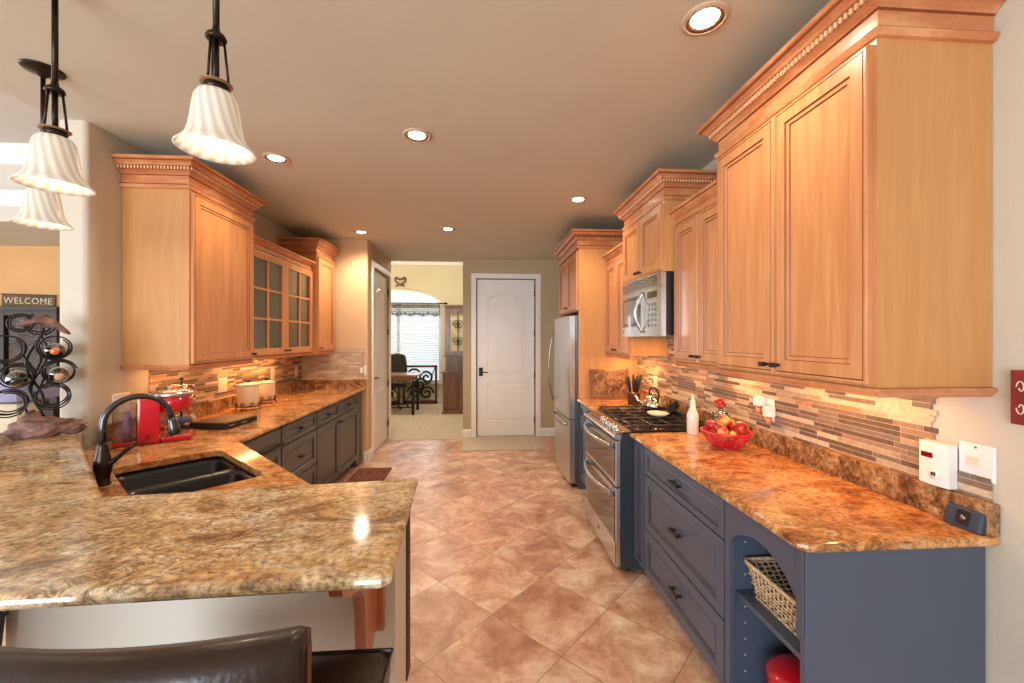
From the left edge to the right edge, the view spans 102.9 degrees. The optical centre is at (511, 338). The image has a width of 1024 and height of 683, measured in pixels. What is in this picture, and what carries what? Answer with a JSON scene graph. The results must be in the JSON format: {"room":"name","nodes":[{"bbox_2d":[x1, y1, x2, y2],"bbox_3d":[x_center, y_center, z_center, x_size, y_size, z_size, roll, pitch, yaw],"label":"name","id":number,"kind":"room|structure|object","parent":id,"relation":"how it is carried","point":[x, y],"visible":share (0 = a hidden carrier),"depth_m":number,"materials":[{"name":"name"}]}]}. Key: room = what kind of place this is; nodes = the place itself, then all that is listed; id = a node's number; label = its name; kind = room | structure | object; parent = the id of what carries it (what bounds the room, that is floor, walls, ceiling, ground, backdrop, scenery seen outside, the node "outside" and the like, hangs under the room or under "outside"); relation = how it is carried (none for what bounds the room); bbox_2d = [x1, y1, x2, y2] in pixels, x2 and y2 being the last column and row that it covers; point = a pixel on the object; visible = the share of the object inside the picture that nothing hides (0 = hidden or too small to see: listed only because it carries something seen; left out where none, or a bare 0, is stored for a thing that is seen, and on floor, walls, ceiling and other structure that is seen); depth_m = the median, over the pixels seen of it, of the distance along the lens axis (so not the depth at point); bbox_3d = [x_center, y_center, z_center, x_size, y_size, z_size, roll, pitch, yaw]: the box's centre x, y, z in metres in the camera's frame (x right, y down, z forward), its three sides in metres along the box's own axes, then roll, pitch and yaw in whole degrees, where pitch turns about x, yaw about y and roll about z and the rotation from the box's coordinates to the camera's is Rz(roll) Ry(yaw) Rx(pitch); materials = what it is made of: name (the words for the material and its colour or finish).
{"room":"kitchen","nodes":[
{"label":"kitchen","id":0,"kind":"room"},
{"bbox_2d":[0,164,26,224],"bbox_3d":[-5.453,-1.395,3.693,5.628,0.670,0.120,0,0,-4],"label":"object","id":1,"kind":"structure","parent":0,"point":[6,170],"depth_m":3.69,"materials":[{"name":"paint"}]},
{"bbox_2d":[0,143,28,163],"bbox_3d":[-5.450,-1.655,3.586,5.620,0.149,0.095,0,0,-4],"label":"crown molding","id":2,"kind":"structure","parent":1,"relation":"attached to","point":[10,153],"depth_m":3.65,"materials":[{"name":"white paint"}]},
{"bbox_2d":[0,190,59,205],"bbox_3d":[-5.452,-1.265,3.608,5.620,0.130,0.050,0,0,-4],"label":"crown molding","id":3,"kind":"structure","parent":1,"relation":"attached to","point":[7,197],"depth_m":3.66,"materials":[{"name":"white paint"}]},
{"bbox_2d":[0,246,59,306],"bbox_3d":[-5.526,0.231,4.746,5.628,2.579,0.150,0,0,-4],"label":"wall","id":4,"kind":"structure","parent":0,"point":[23,269],"depth_m":4.67,"materials":[{"name":"paint"}]},
{"bbox_2d":[0,293,56,305],"bbox_3d":[-5.514,-0.425,4.658,0.584,0.175,0.024,0,0,-4],"label":"welcome sign","id":5,"kind":"object","parent":4,"relation":"attached to","point":[7,299],"visible":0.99,"depth_m":4.65,"materials":[{"name":"brown wood"}]},
{"bbox_2d":[0,90,59,143],"bbox_3d":[-5.170,-1.800,0.395,5.740,0.140,9.100,0,0,-4],"label":"ceiling","id":6,"kind":"structure","parent":0,"point":[19,120],"depth_m":3.24,"materials":[{"name":"paint"}]},
{"bbox_2d":[0,225,59,245],"bbox_3d":[-5.495,-1.120,4.292,5.628,0.120,1.080,0,0,-4],"label":"ceiling","id":7,"kind":"structure","parent":0,"point":[10,235],"depth_m":4.24,"materials":[{"name":"paint"}]},
{"bbox_2d":[0,78,76,120],"bbox_3d":[-2.361,-1.475,0.589,0.110,0.510,9.100,0,0,-4],"label":"wall","id":8,"kind":"structure","parent":0,"point":[6,87],"depth_m":2.06,"materials":[{"name":"paint"}]},
{"bbox_2d":[60,119,297,447],"bbox_3d":[-2.551,0.150,3.623,0.150,2.740,2.700,0,0,-4],"label":"wall","id":9,"kind":"structure","parent":0,"point":[90,253],"depth_m":2.34,"materials":[{"name":"beige paint"}]},
{"bbox_2d":[112,392,129,412],"bbox_3d":[-2.394,0.395,2.501,0.008,0.118,0.120,0,0,-4],"label":"outlet","id":10,"kind":"object","parent":9,"relation":"attached to","point":[126,407],"visible":0.52,"depth_m":2.50,"materials":[{"name":"white plastic"}]},
{"bbox_2d":[110,154,267,369],"bbox_3d":[-2.187,-0.453,2.869,0.468,1.295,0.855,0,0,-4],"label":"upper cabinet","id":11,"kind":"object","parent":9,"relation":"attached to","point":[188,228],"visible":1,"depth_m":2.53,"materials":[{"name":"brown wood"}]},
{"bbox_2d":[149,356,301,403],"bbox_3d":[-2.485,0.343,3.841,0.007,0.322,2.267,0,0,-4],"label":"tile backsplash","id":12,"kind":"structure","parent":9,"relation":"attached to","point":[205,380],"depth_m":3.50,"materials":[{"name":"tile"}]},
{"bbox_2d":[252,235,315,359],"bbox_3d":[-2.292,-0.325,3.831,0.390,1.010,1.228,0,0,-4],"label":"upper cabinet","id":13,"kind":"object","parent":9,"relation":"attached to","point":[283,278],"visible":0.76,"depth_m":3.78,"materials":[{"name":"brown wood"}]},
{"bbox_2d":[6,434,405,682],"bbox_3d":[-1.532,1.026,1.557,2.392,0.986,0.660,0,0,23],"label":"wall","id":14,"kind":"structure","parent":0,"point":[331,621],"depth_m":1.21,"materials":[{"name":"paint"}]},
{"bbox_2d":[0,433,417,610],"bbox_3d":[-1.745,0.516,1.404,3.156,0.032,1.070,0,0,20],"label":"countertop","id":15,"kind":"structure","parent":14,"relation":"on","point":[63,543],"depth_m":1.02,"materials":[{"name":"beige stone"}]},
{"bbox_2d":[0,313,88,439],"bbox_3d":[-2.419,0.186,2.083,0.177,0.627,0.365,0,0,42],"label":"wine rack","id":16,"kind":"object","parent":15,"relation":"on","point":[34,424],"visible":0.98,"depth_m":2.06,"materials":[{"name":"metal"}]},
{"bbox_2d":[5,370,29,386],"bbox_3d":[-2.462,0.202,2.030,0.306,0.076,0.076,0,0,42],"label":"wine bottle","id":17,"kind":"object","parent":16,"relation":"in","point":[17,378],"visible":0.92,"depth_m":1.99,"materials":[{"name":"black glass"}]},
{"bbox_2d":[44,343,65,356],"bbox_3d":[-2.378,0.063,2.123,0.306,0.076,0.076,0,0,42],"label":"wine bottle","id":18,"kind":"object","parent":16,"relation":"in","point":[54,349],"visible":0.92,"depth_m":2.08,"materials":[{"name":"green glass"}]},
{"bbox_2d":[48,366,69,381],"bbox_3d":[-2.369,0.190,2.134,0.306,0.076,0.076,0,0,42],"label":"wine bottle","id":19,"kind":"object","parent":16,"relation":"in","point":[57,374],"visible":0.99,"depth_m":2.09,"materials":[{"name":"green glass"}]},
{"bbox_2d":[328,586,384,648],"bbox_3d":[-0.413,0.719,1.089,0.070,0.367,0.329,0,0,-4],"label":"corbel","id":20,"kind":"object","parent":14,"relation":"attached to","point":[369,604],"visible":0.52,"depth_m":1.12,"materials":[{"name":"brown wood"}]},
{"bbox_2d":[324,239,371,461],"bbox_3d":[-2.257,0.150,5.107,0.940,2.740,0.220,0,0,-4],"label":"wall","id":21,"kind":"structure","parent":0,"point":[353,264],"depth_m":5.02,"materials":[{"name":"beige paint"}]},
{"bbox_2d":[276,237,340,354],"bbox_3d":[-2.313,-0.453,4.702,0.468,1.265,0.660,0,0,-4],"label":"upper cabinet","id":22,"kind":"object","parent":21,"relation":"attached to","point":[320,251],"visible":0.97,"depth_m":4.55,"materials":[{"name":"brown wood"}]},
{"bbox_2d":[302,348,363,379],"bbox_3d":[-2.189,0.312,4.996,0.740,0.384,0.007,0,0,-4],"label":"tile backsplash","id":23,"kind":"structure","parent":21,"relation":"attached to","point":[344,363],"depth_m":5.00,"materials":[{"name":"tile"}]},
{"bbox_2d":[1,438,720,682],"bbox_3d":[-3.215,1.580,0.971,9.720,0.120,9.980,0,0,-4],"label":"floor","id":24,"kind":"structure","parent":0,"point":[512,581],"depth_m":2.50,"materials":[{"name":"tile"}]},
{"bbox_2d":[0,611,9,645],"bbox_3d":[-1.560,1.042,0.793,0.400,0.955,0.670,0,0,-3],"label":"corbel","id":25,"kind":"object","parent":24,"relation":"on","point":[3,614],"visible":0.88,"depth_m":1.13,"materials":[{"name":"brown wood"}]},
{"bbox_2d":[0,401,39,432],"bbox_3d":[-4.511,1.020,3.698,1.270,0.999,0.900,0,0,-4],"label":"upholstered armchair","id":26,"kind":"object","parent":24,"relation":"on","point":[4,406],"visible":0.05,"depth_m":3.29,"materials":[{"name":"beige fabric"}]},
{"bbox_2d":[0,375,59,401],"bbox_3d":[-4.171,0.417,3.421,0.450,0.195,0.400,0,0,-4],"label":"cushion","id":27,"kind":"object","parent":26,"relation":"on","point":[49,392],"visible":0.28,"depth_m":3.33,"materials":[{"name":"purple fabric"}]},
{"bbox_2d":[0,306,59,417],"bbox_3d":[-5.509,0.587,4.509,1.190,1.864,0.315,0,0,-4],"label":"display cabinet","id":28,"kind":"object","parent":24,"relation":"on","point":[9,348],"visible":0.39,"depth_m":4.43,"materials":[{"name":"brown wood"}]},
{"bbox_2d":[0,626,393,682],"bbox_3d":[-0.612,1.005,0.787,0.671,1.030,0.400,0,0,-4],"label":"bar stool","id":29,"kind":"object","parent":24,"relation":"on","point":[285,655],"visible":1,"depth_m":0.64,"materials":[{"name":"brown leather"}]},
{"bbox_2d":[242,428,284,465],"bbox_3d":[-2.018,1.078,2.697,0.761,0.882,0.540,0,0,-4],"label":"base cabinet","id":30,"kind":"object","parent":24,"relation":"on","point":[269,444],"visible":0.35,"depth_m":2.82,"materials":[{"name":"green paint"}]},
{"bbox_2d":[279,412,315,484],"bbox_3d":[-2.063,1.078,3.285,0.752,0.882,0.631,0,0,-4],"label":"base cabinet","id":31,"kind":"object","parent":24,"relation":"on","point":[298,453],"visible":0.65,"depth_m":3.32,"materials":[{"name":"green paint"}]},
{"bbox_2d":[234,468,409,680],"bbox_3d":[-1.417,1.078,1.837,2.137,0.882,0.712,0,0,36],"label":"base cabinet","id":32,"kind":"object","parent":24,"relation":"on","point":[408,521],"visible":0.04,"depth_m":1.48,"materials":[{"name":"green paint"}]},
{"bbox_2d":[84,388,365,496],"bbox_3d":[-1.865,0.621,3.050,1.575,0.030,4.089,0,0,-22],"label":"countertop","id":33,"kind":"structure","parent":32,"relation":"on","point":[291,406],"depth_m":2.29,"materials":[{"name":"orange stone"}]},
{"bbox_2d":[92,393,181,486],"bbox_3d":[-1.621,0.422,1.776,0.064,0.367,0.289,0,0,38],"label":"faucet","id":34,"kind":"object","parent":33,"relation":"on","point":[102,465],"visible":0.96,"depth_m":1.69,"materials":[{"name":"black metal"}]},
{"bbox_2d":[96,389,193,449],"bbox_3d":[-2.122,0.459,2.384,0.433,0.290,0.255,0,0,-43],"label":"coffee maker","id":35,"kind":"object","parent":33,"relation":"on","point":[150,415],"visible":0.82,"depth_m":2.34,"materials":[{"name":"red plastic"}]},
{"bbox_2d":[161,430,193,441],"bbox_3d":[-2.027,0.590,2.478,0.144,0.030,0.180,0,0,-34],"label":"drip tray","id":36,"kind":"object","parent":35,"relation":"on","point":[185,434],"depth_m":2.42,"materials":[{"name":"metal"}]},
{"bbox_2d":[115,456,256,495],"bbox_3d":[-1.482,0.742,1.855,0.676,0.208,0.454,0,0,40],"label":"sink","id":37,"kind":"object","parent":33,"relation":"in","point":[208,472],"visible":0.22,"depth_m":1.98,"materials":[{"name":"black metal"}]},
{"bbox_2d":[189,415,256,428],"bbox_3d":[-2.005,0.579,2.849,0.249,0.042,0.306,0,0,6],"label":"media box","id":38,"kind":"object","parent":33,"relation":"on","point":[223,421],"visible":1,"depth_m":2.77,"materials":[{"name":"plastic"}]},
{"bbox_2d":[98,380,366,442],"bbox_3d":[-2.088,0.555,3.689,0.778,0.100,2.628,0,0,-4],"label":"granite upstand","id":39,"kind":"object","parent":33,"relation":"on","point":[201,409],"visible":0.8,"depth_m":3.57,"materials":[{"name":"brown stone"}]},
{"bbox_2d":[235,380,260,411],"bbox_3d":[-2.233,0.474,3.454,0.182,0.257,0.182,0,0,42],"label":"canister","id":40,"kind":"object","parent":33,"relation":"on","point":[248,393],"visible":1,"depth_m":3.39,"materials":[{"name":"beige ceramic"}]},
{"bbox_2d":[257,378,276,403],"bbox_3d":[-2.299,0.484,3.821,0.158,0.237,0.158,0,0,42],"label":"canister","id":41,"kind":"object","parent":33,"relation":"on","point":[267,387],"visible":0.79,"depth_m":3.77,"materials":[{"name":"beige ceramic"}]},
{"bbox_2d":[315,392,361,483],"bbox_3d":[-2.129,1.078,4.302,0.761,0.882,1.398,0,0,-4],"label":"base cabinet","id":42,"kind":"object","parent":24,"relation":"on","point":[338,424],"visible":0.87,"depth_m":4.17,"materials":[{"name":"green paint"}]},
{"bbox_2d":[345,467,391,482],"bbox_3d":[-1.539,1.514,3.996,0.380,0.011,1.585,0,0,-4],"label":"kitchen rug","id":43,"kind":"object","parent":24,"relation":"on","point":[362,474],"visible":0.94,"depth_m":4.52,"materials":[{"name":"brown fabric"}]},
{"bbox_2d":[462,436,546,450],"bbox_3d":[-0.127,1.514,5.900,1.160,0.011,0.750,0,0,-4],"label":"door mat","id":44,"kind":"object","parent":24,"relation":"on","point":[511,442],"visible":1,"depth_m":5.86,"materials":[{"name":"beige fabric"}]},
{"bbox_2d":[548,315,577,486],"bbox_3d":[0.841,0.642,4.619,0.765,1.754,0.910,0,0,-4],"label":"refrigerator","id":45,"kind":"object","parent":24,"relation":"on","point":[565,413],"visible":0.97,"depth_m":4.26,"materials":[{"name":"silver metal"}]},
{"bbox_2d":[580,403,590,485],"bbox_3d":[0.991,1.078,3.792,0.617,0.882,0.679,0,0,-4],"label":"base cabinet","id":46,"kind":"object","parent":24,"relation":"on","point":[583,409],"visible":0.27,"depth_m":4.00,"materials":[{"name":"grey paint"}]},
{"bbox_2d":[577,399,640,410],"bbox_3d":[0.993,0.621,3.791,0.633,0.030,0.684,0,0,-4],"label":"countertop","id":47,"kind":"structure","parent":46,"relation":"on","point":[591,404],"depth_m":3.80,"materials":[{"name":"orange stone"}]},
{"bbox_2d":[589,369,628,398],"bbox_3d":[0.980,0.458,4.097,0.400,0.298,0.069,0,0,-4],"label":"framed picture","id":48,"kind":"object","parent":47,"relation":"on","point":[604,383],"visible":0.85,"depth_m":4.09},
{"bbox_2d":[593,373,625,395],"bbox_3d":[0.980,0.458,4.097,0.330,0.228,0.046,0,0,-4],"label":"print","id":49,"kind":"object","parent":48,"relation":"attached to","point":[604,384],"depth_m":4.09},
{"bbox_2d":[552,229,637,488],"bbox_3d":[0.900,0.217,4.622,0.703,2.604,1.144,0,0,-4],"label":"tall cabinet","id":50,"kind":"object","parent":24,"relation":"on","point":[582,265],"visible":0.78,"depth_m":4.13,"materials":[{"name":"brown wood"}]},
{"bbox_2d":[634,440,645,570],"bbox_3d":[1.086,1.078,2.573,0.594,0.882,0.166,0,0,-4],"label":"base cabinet","id":51,"kind":"object","parent":24,"relation":"on","point":[639,449],"visible":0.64,"depth_m":2.56,"materials":[{"name":"grey paint"}]},
{"bbox_2d":[584,406,708,570],"bbox_3d":[0.948,1.042,3.045,0.764,0.955,0.796,0,0,-4],"label":"gas range","id":52,"kind":"object","parent":24,"relation":"on","point":[609,461],"visible":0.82,"depth_m":2.77,"materials":[{"name":"metal"}]},
{"bbox_2d":[634,386,666,410],"bbox_3d":[1.107,0.470,3.207,0.204,0.187,0.209,0,0,-36],"label":"tea kettle","id":53,"kind":"object","parent":52,"relation":"on","point":[652,402],"visible":0.98,"depth_m":3.14,"materials":[{"name":"metal"}]},
{"bbox_2d":[597,409,708,431],"bbox_3d":[1.034,0.597,3.050,0.590,0.014,0.796,0,0,-4],"label":"cooktop","id":54,"kind":"object","parent":52,"relation":"in","point":[664,428],"depth_m":2.83,"materials":[{"name":"black metal"}]},
{"bbox_2d":[667,400,682,416],"bbox_3d":[1.187,0.507,2.989,0.120,0.112,0.120,0,0,-4],"label":"pot holder","id":55,"kind":"object","parent":52,"relation":"on","point":[674,406],"visible":0.93,"depth_m":2.96,"materials":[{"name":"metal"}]},
{"bbox_2d":[645,447,724,682],"bbox_3d":[1.109,1.078,2.071,0.617,0.882,0.830,0,0,-4],"label":"base cabinet","id":56,"kind":"object","parent":24,"relation":"on","point":[685,520],"visible":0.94,"depth_m":1.94,"materials":[{"name":"grey paint"}]},
{"bbox_2d":[630,432,1000,552],"bbox_3d":[1.121,0.621,1.933,0.633,0.030,1.433,0,0,-4],"label":"countertop","id":57,"kind":"structure","parent":56,"relation":"on","point":[813,510],"depth_m":1.52,"materials":[{"name":"orange stone"}]},
{"bbox_2d":[687,395,698,434],"bbox_3d":[1.145,0.482,2.585,0.070,0.246,0.070,0,0,-4],"label":"pump bottle","id":58,"kind":"object","parent":57,"relation":"on","point":[692,414],"visible":1,"depth_m":2.56,"materials":[{"name":"white plastic"}]},
{"bbox_2d":[709,397,730,437],"bbox_3d":[1.271,0.481,2.494,0.122,0.248,0.122,0,0,-4],"label":"glass jar","id":59,"kind":"object","parent":57,"relation":"on","point":[719,405],"visible":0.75,"depth_m":2.49,"materials":[{"name":"red glass"}]},
{"bbox_2d":[700,426,752,449],"bbox_3d":[1.191,0.557,2.272,0.264,0.095,0.264,0,0,-4],"label":"fruit basket","id":60,"kind":"object","parent":57,"relation":"on","point":[731,445],"visible":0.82,"depth_m":2.21,"materials":[{"name":"red plastic"}]},
{"bbox_2d":[944,502,986,535],"bbox_3d":[1.447,0.574,1.302,0.035,0.069,0.101,0,0,-8],"label":"bank","id":61,"kind":"object","parent":57,"relation":"on","point":[965,518],"visible":1,"depth_m":1.29,"materials":[{"name":"grey plastic"}]},
{"bbox_2d":[725,501,984,682],"bbox_3d":[1.160,1.078,1.451,0.601,0.882,0.407,0,0,-4],"label":"base cabinet","id":62,"kind":"object","parent":24,"relation":"on","point":[910,615],"visible":0.84,"depth_m":1.25,"materials":[{"name":"grey paint"}]},
{"bbox_2d":[743,556,798,638],"bbox_3d":[1.093,0.925,1.451,0.370,0.138,0.324,0,0,-4],"label":"wicker basket","id":63,"kind":"object","parent":62,"relation":"on","point":[781,604],"visible":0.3,"depth_m":1.50,"materials":[{"name":"beige wicker"}]},
{"bbox_2d":[765,653,799,682],"bbox_3d":[1.053,1.270,1.446,0.263,0.258,0.272,0,0,40],"label":"pot","id":64,"kind":"object","parent":62,"relation":"on","point":[780,667],"visible":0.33,"depth_m":1.47,"materials":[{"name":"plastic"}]},
{"bbox_2d":[372,244,390,438],"bbox_3d":[-1.892,0.150,5.774,0.120,2.740,1.059,0,0,-4],"label":"wall","id":65,"kind":"structure","parent":0,"point":[378,256],"depth_m":6.16,"materials":[{"name":"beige paint"}]},
{"bbox_2d":[374,270,388,451],"bbox_3d":[-1.839,0.298,5.725,0.099,2.420,0.866,0,0,-4],"label":"door","id":66,"kind":"structure","parent":65,"relation":"in","point":[381,291],"depth_m":5.72,"materials":[{"name":"white paint"}]},
{"bbox_2d":[372,260,390,456],"bbox_3d":[-1.818,0.260,5.723,0.020,2.520,1.030,0,0,-4],"label":"door frame","id":67,"kind":"structure","parent":65,"relation":"in","point":[375,265],"depth_m":5.39,"materials":[{"name":"white paint"}]},
{"bbox_2d":[0,0,829,260],"bbox_3d":[-0.360,-1.290,1.288,3.980,0.140,10.220,0,0,-4],"label":"ceiling","id":68,"kind":"structure","parent":0,"point":[527,108],"depth_m":2.01,"materials":[{"name":"paint"}]},
{"bbox_2d":[9,59,73,230],"bbox_3d":[-2.127,-0.866,1.850,0.196,0.706,0.196,0,0,-4],"label":"pendant light","id":69,"kind":"object","parent":68,"relation":"hanging from","point":[39,209],"visible":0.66,"depth_m":1.82,"materials":[{"name":"white glass"}]},
{"bbox_2d":[9,0,95,196],"bbox_3d":[-1.546,-0.866,1.380,0.196,0.706,0.196,0,0,-4],"label":"pendant light","id":70,"kind":"object","parent":68,"relation":"hanging from","point":[52,164],"visible":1,"depth_m":1.37,"materials":[{"name":"white glass"}]},
{"bbox_2d":[172,0,255,164],"bbox_3d":[-0.849,-0.878,1.170,0.196,0.681,0.196,0,0,-4],"label":"pendant light","id":71,"kind":"object","parent":68,"relation":"hanging from","point":[213,131],"visible":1,"depth_m":1.15,"materials":[{"name":"white glass"}]},
{"bbox_2d":[261,152,290,163],"bbox_3d":[-1.594,-1.214,2.757,0.172,0.010,0.172,0,0,-4],"label":"recessed light","id":72,"kind":"object","parent":68,"relation":"in","point":[276,158],"visible":1,"depth_m":2.75,"materials":[{"name":"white metal"}]},
{"bbox_2d":[402,128,431,142],"bbox_3d":[-0.570,-1.214,2.447,0.172,0.010,0.172,0,0,-4],"label":"recessed light","id":73,"kind":"object","parent":68,"relation":"in","point":[417,135],"visible":1,"depth_m":2.44,"materials":[{"name":"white metal"}]},
{"bbox_2d":[680,0,729,35],"bbox_3d":[0.735,-1.214,1.554,0.172,0.010,0.172,0,0,-4],"label":"recessed light","id":74,"kind":"object","parent":68,"relation":"in","point":[706,17],"visible":1,"depth_m":1.54,"materials":[{"name":"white metal"}]},
{"bbox_2d":[391,265,462,398],"bbox_3d":[-1.575,-0.155,9.740,6.600,3.350,0.150,0,0,-4],"label":"wall","id":75,"kind":"structure","parent":0,"point":[445,283],"depth_m":9.65,"materials":[{"name":"beige paint"}]},
{"bbox_2d":[391,289,442,383],"bbox_3d":[-2.678,-0.050,9.598,2.120,2.240,0.160,0,0,-4],"label":"window","id":76,"kind":"structure","parent":75,"relation":"in","point":[405,290],"depth_m":9.66,"materials":[{"name":"white paint"}]},
{"bbox_2d":[391,305,439,381],"bbox_3d":[-2.675,0.110,9.553,1.960,1.800,0.050,0,0,-4],"label":"window blind","id":77,"kind":"object","parent":76,"relation":"attached to","point":[392,306],"visible":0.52,"depth_m":9.59,"materials":[{"name":"white plastic"}]},
{"bbox_2d":[391,261,462,265],"bbox_3d":[-1.709,-1.777,8.051,4.300,0.104,3.198,0,0,-4],"label":"crown molding","id":78,"kind":"structure","parent":75,"relation":"attached to","point":[392,262],"depth_m":9.59,"materials":[{"name":"white paint"}]},
{"bbox_2d":[391,260,507,434],"bbox_3d":[-1.345,-0.155,6.408,6.600,3.350,0.129,0,0,-4],"label":"wall","id":79,"kind":"structure","parent":0,"point":[391,260],"depth_m":6.40,"materials":[{"name":"beige paint"}]},
{"bbox_2d":[385,403,553,440],"bbox_3d":[-1.455,1.577,8.009,6.600,0.126,3.820,0,0,-4],"label":"floor","id":80,"kind":"structure","parent":0,"point":[428,422],"depth_m":7.18,"materials":[{"name":"beige carpet"}]},
{"bbox_2d":[391,353,409,408],"bbox_3d":[-2.550,0.921,8.920,0.636,1.182,0.540,0,0,-4],"label":"office chair","id":81,"kind":"object","parent":80,"relation":"on","point":[398,361],"visible":0.52,"depth_m":9.01,"materials":[{"name":"black leather"}]},
{"bbox_2d":[391,372,422,414],"bbox_3d":[-2.606,1.116,8.340,1.450,0.792,0.700,0,0,-4],"label":"writing desk","id":82,"kind":"object","parent":80,"relation":"on","point":[395,376],"visible":0.42,"depth_m":8.06,"materials":[{"name":"brown wood"}]},
{"bbox_2d":[403,365,436,403],"bbox_3d":[-2.125,1.066,9.436,0.780,0.892,0.042,0,0,-4],"label":"railing","id":83,"kind":"object","parent":80,"relation":"on","point":[414,367],"visible":0.66,"depth_m":9.43,"materials":[{"name":"black metal"}]},
{"bbox_2d":[441,305,462,413],"bbox_3d":[-1.091,0.411,8.395,0.680,2.202,0.480,0,0,-4],"label":"wooden hutch","id":84,"kind":"object","parent":80,"relation":"on","point":[453,374],"visible":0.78,"depth_m":8.34,"materials":[{"name":"brown wood"}]},
{"bbox_2d":[443,355,462,370],"bbox_3d":[-1.093,0.504,8.425,0.620,0.329,0.240,0,0,-4],"label":"cabinet","id":85,"kind":"object","parent":84,"relation":"attached to","point":[453,362],"depth_m":8.34,"materials":[{"name":"brown wood"}]},
{"bbox_2d":[444,305,462,354],"bbox_3d":[-1.091,-0.175,8.390,0.620,1.029,0.090,0,0,-4],"label":"grille","id":86,"kind":"object","parent":84,"relation":"attached to","point":[453,313],"depth_m":8.38,"materials":[{"name":"beige paint"}]},
{"bbox_2d":[463,259,559,435],"bbox_3d":[0.185,0.150,6.388,1.890,2.740,0.120,0,0,-4],"label":"wall","id":87,"kind":"structure","parent":0,"point":[548,269],"depth_m":6.34,"materials":[{"name":"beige paint"}]},
{"bbox_2d":[477,280,534,435],"bbox_3d":[-0.086,0.298,6.325,0.899,2.420,0.109,0,0,-4],"label":"door","id":88,"kind":"structure","parent":87,"relation":"in","point":[505,308],"depth_m":6.34,"materials":[{"name":"white paint"}]},
{"bbox_2d":[471,273,540,436],"bbox_3d":[-0.090,0.260,6.298,1.072,2.520,0.020,0,0,-4],"label":"door frame","id":89,"kind":"structure","parent":87,"relation":"in","point":[474,276],"depth_m":6.29,"materials":[{"name":"white paint"}]},
{"bbox_2d":[463,428,553,436],"bbox_3d":[0.178,1.454,6.318,1.865,0.130,0.016,0,0,-4],"label":"baseboard","id":90,"kind":"structure","parent":87,"relation":"attached to","point":[544,431],"depth_m":6.33,"materials":[{"name":"white paint"}]},
{"bbox_2d":[648,0,1023,682],"bbox_3d":[1.551,0.150,1.420,0.150,2.740,10.220,0,0,-4],"label":"wall","id":91,"kind":"structure","parent":0,"point":[986,421],"depth_m":1.23,"materials":[{"name":"beige paint"}]},
{"bbox_2d":[602,242,667,359],"bbox_3d":[1.119,-0.325,3.803,0.379,1.010,0.676,0,0,-4],"label":"upper cabinet","id":92,"kind":"object","parent":91,"relation":"attached to","point":[617,346],"visible":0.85,"depth_m":3.73,"materials":[{"name":"brown wood"}]},
{"bbox_2d":[613,168,716,284],"bbox_3d":[1.130,-0.765,3.078,0.458,0.640,0.925,0,0,-4],"label":"upper cabinet","id":93,"kind":"object","parent":91,"relation":"attached to","point":[648,229],"visible":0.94,"depth_m":2.80,"materials":[{"name":"brown wood"}]},
{"bbox_2d":[622,271,673,336],"bbox_3d":[1.107,-0.229,3.076,0.482,0.427,0.757,0,0,-4],"label":"microwave","id":94,"kind":"object","parent":93,"relation":"attached to","point":[647,301],"visible":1,"depth_m":2.84,"materials":[{"name":"silver metal"}]},
{"bbox_2d":[668,179,718,371],"bbox_3d":[1.227,-0.325,2.387,0.359,1.010,0.616,0,0,-4],"label":"upper cabinet","id":95,"kind":"object","parent":91,"relation":"attached to","point":[695,231],"visible":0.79,"depth_m":2.39,"materials":[{"name":"brown wood"}]},
{"bbox_2d":[638,337,992,501],"bbox_3d":[1.381,0.247,2.707,0.007,0.514,2.901,0,0,-4],"label":"tile backsplash","id":96,"kind":"structure","parent":91,"relation":"attached to","point":[883,432],"depth_m":1.86,"materials":[{"name":"tile"}]},
{"bbox_2d":[764,398,774,421],"bbox_3d":[1.406,0.390,2.232,0.008,0.118,0.075,0,0,-4],"label":"outlet","id":97,"kind":"object","parent":96,"relation":"attached to","point":[768,402],"visible":0.4,"depth_m":2.22,"materials":[{"name":"white plastic"}]},
{"bbox_2d":[753,395,764,413],"bbox_3d":[1.377,0.368,2.275,0.040,0.097,0.048,0,0,-4],"label":"air freshener","id":98,"kind":"object","parent":97,"relation":"attached to","point":[759,401],"visible":0.98,"depth_m":2.26,"materials":[{"name":"white plastic"}]},
{"bbox_2d":[763,406,774,424],"bbox_3d":[1.383,0.413,2.196,0.040,0.097,0.048,0,0,-4],"label":"air freshener","id":99,"kind":"object","parent":97,"relation":"attached to","point":[768,411],"visible":1,"depth_m":2.18,"materials":[{"name":"white plastic"}]},
{"bbox_2d":[919,439,956,489],"bbox_3d":[1.446,0.425,1.392,0.043,0.145,0.092,0,0,-4],"label":"fire alarm","id":100,"kind":"object","parent":96,"relation":"attached to","point":[937,459],"visible":1,"depth_m":1.37,"materials":[{"name":"white plastic"}]},
{"bbox_2d":[638,389,999,536],"bbox_3d":[1.371,0.555,2.696,0.028,0.100,2.921,0,0,-4],"label":"granite upstand","id":101,"kind":"object","parent":91,"relation":"attached to","point":[904,488],"visible":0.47,"depth_m":1.63,"materials":[{"name":"brown stone"}]},
{"bbox_2d":[696,0,1005,397],"bbox_3d":[1.228,-0.453,1.659,0.458,1.265,0.989,0,0,-4],"label":"upper cabinet","id":102,"kind":"object","parent":91,"relation":"attached to","point":[854,166],"visible":1,"depth_m":1.26,"materials":[{"name":"brown wood"}]},
{"bbox_2d":[959,440,996,484],"bbox_3d":[1.477,0.392,1.300,0.012,0.112,0.098,0,0,-4],"label":"wall plate","id":103,"kind":"object","parent":91,"relation":"attached to","point":[976,459],"visible":1,"depth_m":1.29,"materials":[{"name":"white plastic"}]},
{"bbox_2d":[1011,370,1023,425],"bbox_3d":[1.482,0.170,1.039,0.037,0.156,0.308,0,0,-4],"label":"wall sign","id":104,"kind":"object","parent":91,"relation":"attached to","point":[1017,376],"visible":1,"depth_m":1.18,"materials":[{"name":"paint"}]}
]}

